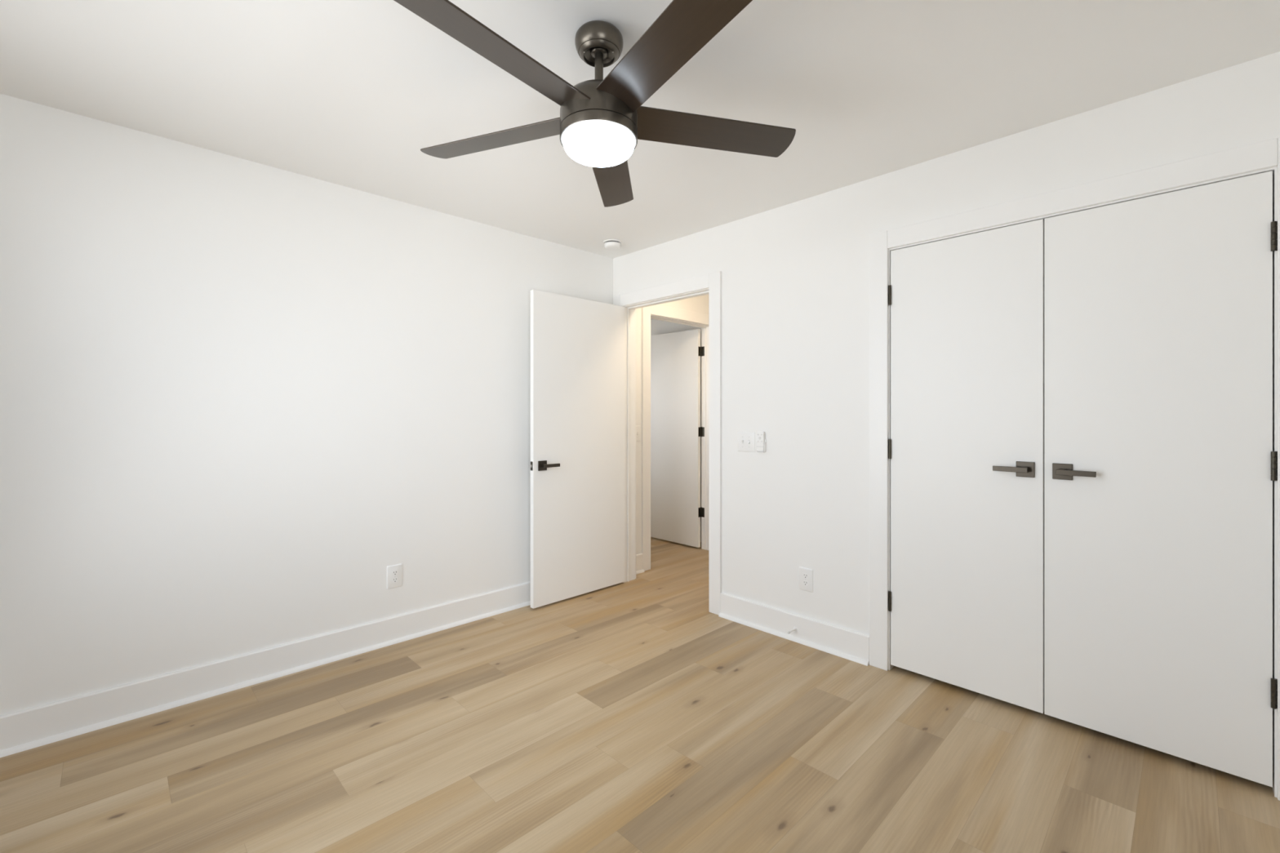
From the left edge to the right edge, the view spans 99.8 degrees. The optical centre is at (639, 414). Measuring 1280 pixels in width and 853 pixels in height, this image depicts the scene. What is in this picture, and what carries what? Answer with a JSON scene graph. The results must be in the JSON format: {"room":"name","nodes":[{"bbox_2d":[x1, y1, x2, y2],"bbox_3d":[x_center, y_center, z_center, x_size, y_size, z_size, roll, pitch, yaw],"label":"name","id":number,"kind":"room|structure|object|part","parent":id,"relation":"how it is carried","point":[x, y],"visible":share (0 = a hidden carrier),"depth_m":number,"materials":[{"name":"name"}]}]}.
{"room":"empty bedroom","nodes":[
{"label":"empty bedroom","id":0,"kind":"room"},
{"bbox_2d":[0,93,708,715],"bbox_3d":[-0.593,0.035,3.808,6.170,2.440,0.120,0,0,-44],"label":"wall","id":1,"kind":"structure","parent":0,"point":[237,394],"depth_m":2.47,"materials":[{"name":"white paint"}]},
{"bbox_2d":[0,581,530,757],"bbox_3d":[-1.425,1.184,2.886,3.450,0.142,0.034,0,0,-44],"label":"baseboard","id":2,"kind":"structure","parent":1,"relation":"attached to","point":[21,731],"depth_m":2.45,"materials":[{"name":"white paint"}]},
{"bbox_2d":[386,564,402,589],"bbox_3d":[-1.353,0.894,2.976,0.083,0.125,0.007,0,0,-44],"label":"power outlet","id":3,"kind":"object","parent":1,"relation":"attached to","point":[394,572],"visible":1,"depth_m":2.97,"materials":[{"name":"white plastic"}]},
{"bbox_2d":[391,577,398,582],"bbox_3d":[-1.351,0.914,2.974,0.034,0.028,0.003,0,0,-44],"label":"receptacle","id":4,"kind":"object","parent":3,"relation":"attached to","point":[394,580],"depth_m":2.97,"materials":[{"name":"grey plastic"}]},
{"bbox_2d":[391,569,398,575],"bbox_3d":[-1.351,0.875,2.974,0.034,0.028,0.003,0,0,-44],"label":"receptacle","id":5,"kind":"object","parent":3,"relation":"attached to","point":[394,572],"depth_m":2.97,"materials":[{"name":"grey plastic"}]},
{"bbox_2d":[635,426,640,441],"bbox_3d":[-0.019,0.152,4.275,0.078,0.122,0.016,0,0,-44],"label":"light switch","id":6,"kind":"object","parent":1,"relation":"attached to","point":[637,428],"visible":0.75,"depth_m":4.28,"materials":[{"name":"white plastic"}]},
{"bbox_2d":[635,553,644,574],"bbox_3d":[-0.035,1.184,4.247,0.165,0.142,0.034,0,0,-44],"label":"baseboard","id":7,"kind":"structure","parent":1,"relation":"attached to","point":[639,569],"depth_m":4.27,"materials":[{"name":"white paint"}]},
{"bbox_3d":[-0.030,1.245,4.241,0.165,0.019,0.019,0,0,-44],"label":"shoe molding","id":8,"kind":"part","parent":7,"relation":"part of","materials":[{"name":"white paint"}]},
{"bbox_2d":[641,304,708,571],"bbox_3d":[0.333,0.177,4.702,0.998,2.156,0.138,0,0,-44],"label":"trim","id":9,"kind":"structure","parent":1,"relation":"attached to","point":[660,313],"depth_m":4.36,"materials":[{"name":"white paint"}]},
{"bbox_2d":[650,328,704,547],"bbox_3d":[0.272,0.222,5.282,0.094,2.034,0.853,0,0,-44],"label":"door","id":10,"kind":"structure","parent":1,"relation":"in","point":[676,430],"depth_m":5.21,"materials":[{"name":"white paint"}]},
{"bbox_2d":[0,537,1279,852],"bbox_3d":[-0.110,1.315,3.400,6.290,0.120,6.140,0,0,-44],"label":"floor","id":11,"kind":"structure","parent":0,"point":[633,716],"depth_m":1.92,"materials":[{"name":"brown wood"}]},
{"bbox_2d":[0,0,1279,258],"bbox_3d":[-0.151,-1.245,3.443,6.290,0.120,6.260,0,0,-44],"label":"ceiling","id":12,"kind":"structure","parent":0,"point":[347,93],"depth_m":1.92,"materials":[{"name":"white paint"}]},
{"bbox_2d":[393,0,795,207],"bbox_3d":[-0.138,-0.992,1.630,1.244,0.387,1.260,0,0,-44],"label":"ceiling fan","id":13,"kind":"object","parent":12,"relation":"hanging from","point":[601,122],"visible":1,"depth_m":1.56,"materials":[{"name":"brown metal"}]},
{"bbox_3d":[-0.473,-0.916,1.799,0.573,0.006,0.129,0,12,21],"label":"blade","id":14,"kind":"part","parent":13,"relation":"part of","materials":[{"name":"brown wood"}]},
{"bbox_3d":[-0.362,-0.927,1.377,0.129,0.006,0.572,16,8,39],"label":"blade","id":15,"kind":"part","parent":13,"relation":"part of","materials":[{"name":"laminate"}]},
{"bbox_3d":[-0.106,-0.910,2.035,0.129,0.006,0.573,-14,-2,3],"label":"blade","id":16,"kind":"part","parent":13,"relation":"part of","materials":[{"name":"brown wood"}]},
{"bbox_3d":[0.074,-0.927,1.352,0.129,0.006,0.572,17,-11,-31],"label":"blade","id":17,"kind":"part","parent":13,"relation":"part of","materials":[{"name":"laminate"}]},
{"bbox_3d":[0.232,-0.917,1.759,0.572,0.006,0.129,0,-15,-15],"label":"blade","id":18,"kind":"part","parent":13,"relation":"part of","materials":[{"name":"laminate"}]},
{"bbox_2d":[603,239,622,249],"bbox_3d":[-0.189,-1.164,3.714,0.129,0.043,0.129,0,0,-44],"label":"smoke detector","id":19,"kind":"object","parent":12,"relation":"attached to","point":[610,244],"visible":1,"depth_m":3.67,"materials":[{"name":"white plastic"}]},
{"bbox_2d":[650,319,701,542],"bbox_3d":[-0.070,0.035,6.069,0.100,2.440,2.380,0,0,-44],"label":"wall","id":20,"kind":"structure","parent":0,"point":[657,327],"depth_m":5.58,"materials":[{"name":"white paint"}]},
{"bbox_2d":[613,51,1279,635],"bbox_3d":[1.069,0.035,2.889,0.120,2.440,3.520,0,0,-44],"label":"wall","id":21,"kind":"structure","parent":0,"point":[795,276],"depth_m":2.87,"materials":[{"name":"white paint"}]},
{"bbox_2d":[530,289,625,608],"bbox_3d":[-0.411,0.222,3.734,0.816,2.040,0.133,0,0,-44],"label":"door","id":22,"kind":"structure","parent":21,"relation":"in","point":[578,345],"depth_m":3.67,"materials":[{"name":"white paint"}]},
{"bbox_3d":[-0.621,0.332,3.479,0.064,0.064,0.036,0,0,-44],"label":"handle","id":23,"kind":"part","parent":22,"relation":"part of","materials":[{"name":"black metal"}]},
{"bbox_3d":[-0.571,0.332,3.494,0.122,0.021,0.013,0,0,-44],"label":"lever","id":24,"kind":"part","parent":22,"relation":"part of","materials":[{"name":"black metal"}]},
{"bbox_2d":[613,271,721,614],"bbox_3d":[0.203,0.179,3.774,0.156,2.151,1.007,0,0,-44],"label":"trim","id":25,"kind":"structure","parent":21,"relation":"attached to","point":[710,284],"depth_m":3.42,"materials":[{"name":"white paint"}]},
{"bbox_3d":[0.254,0.179,3.821,0.018,2.151,1.003,0,0,-44],"label":"casing","id":26,"kind":"part","parent":25,"relation":"part of","materials":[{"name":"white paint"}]},
{"bbox_2d":[737,431,755,452],"bbox_3d":[0.634,0.165,3.236,0.016,0.118,0.122,0,0,-44],"label":"light switch","id":27,"kind":"object","parent":21,"relation":"attached to","point":[746,440],"visible":1,"depth_m":3.23,"materials":[{"name":"white plastic"}]},
{"bbox_2d":[755,431,766,452],"bbox_3d":[0.707,0.161,3.157,0.023,0.122,0.059,0,0,-44],"label":"remote","id":28,"kind":"object","parent":21,"relation":"attached to","point":[761,443],"visible":1,"depth_m":3.14,"materials":[{"name":"white plastic"}]},
{"bbox_2d":[718,592,869,666],"bbox_3d":[0.823,1.184,3.030,0.034,0.142,0.924,0,0,-44],"label":"baseboard","id":29,"kind":"structure","parent":21,"relation":"attached to","point":[851,645],"depth_m":2.97,"materials":[{"name":"white paint"}]},
{"bbox_2d":[786,626,796,634],"bbox_3d":[0.834,1.191,2.966,0.079,0.022,0.022,0,0,-44],"label":"door stop","id":30,"kind":"object","parent":29,"relation":"attached to","point":[794,628],"visible":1,"depth_m":2.97,"materials":[{"name":"white plastic"}]},
{"bbox_2d":[799,566,813,592],"bbox_3d":[0.910,0.907,2.961,0.007,0.125,0.083,0,0,-44],"label":"power outlet","id":31,"kind":"object","parent":21,"relation":"attached to","point":[806,575],"visible":1,"depth_m":2.96,"materials":[{"name":"white plastic"}]},
{"bbox_2d":[802,580,808,586],"bbox_3d":[0.908,0.926,2.959,0.003,0.028,0.034,0,0,-44],"label":"receptacle","id":32,"kind":"object","parent":31,"relation":"attached to","point":[805,583],"depth_m":2.96,"materials":[{"name":"grey plastic"}]},
{"bbox_2d":[802,573,808,578],"bbox_3d":[0.908,0.887,2.959,0.003,0.028,0.034,0,0,-44],"label":"receptacle","id":33,"kind":"object","parent":31,"relation":"attached to","point":[805,575],"depth_m":2.96,"materials":[{"name":"grey plastic"}]},
{"bbox_2d":[888,218,1044,713],"bbox_3d":[1.430,0.213,2.425,0.084,2.027,0.617,0,0,-44],"label":"door","id":34,"kind":"structure","parent":21,"relation":"in","point":[966,444],"depth_m":2.39,"materials":[{"name":"white paint"}]},
{"bbox_3d":[1.547,0.229,2.254,0.013,0.021,0.122,0,0,-44],"label":"lever","id":35,"kind":"part","parent":34,"relation":"part of","materials":[{"name":"black metal"}]},
{"bbox_3d":[1.596,0.229,2.239,0.036,0.064,0.064,0,0,-44],"label":"handle","id":36,"kind":"part","parent":34,"relation":"part of","materials":[{"name":"black metal"}]},
{"bbox_2d":[869,137,1279,800],"bbox_3d":[1.690,0.177,2.242,0.138,2.154,1.413,0,0,-44],"label":"trim","id":37,"kind":"structure","parent":21,"relation":"attached to","point":[1262,157],"depth_m":2.30,"materials":[{"name":"white paint"}]},
{"bbox_2d":[1044,170,1277,787],"bbox_3d":[1.865,0.213,1.979,0.084,2.027,0.620,0,0,-44],"label":"door","id":38,"kind":"structure","parent":21,"relation":"in","point":[1161,462],"depth_m":1.95,"materials":[{"name":"white paint"}]},
{"bbox_3d":[1.682,0.229,2.151,0.036,0.064,0.064,0,0,-44],"label":"handle","id":39,"kind":"part","parent":38,"relation":"part of","materials":[{"name":"black metal"}]},
{"bbox_3d":[1.697,0.229,2.101,0.013,0.021,0.122,0,0,-44],"label":"lever","id":40,"kind":"part","parent":38,"relation":"part of","materials":[{"name":"black metal"}]}
]}

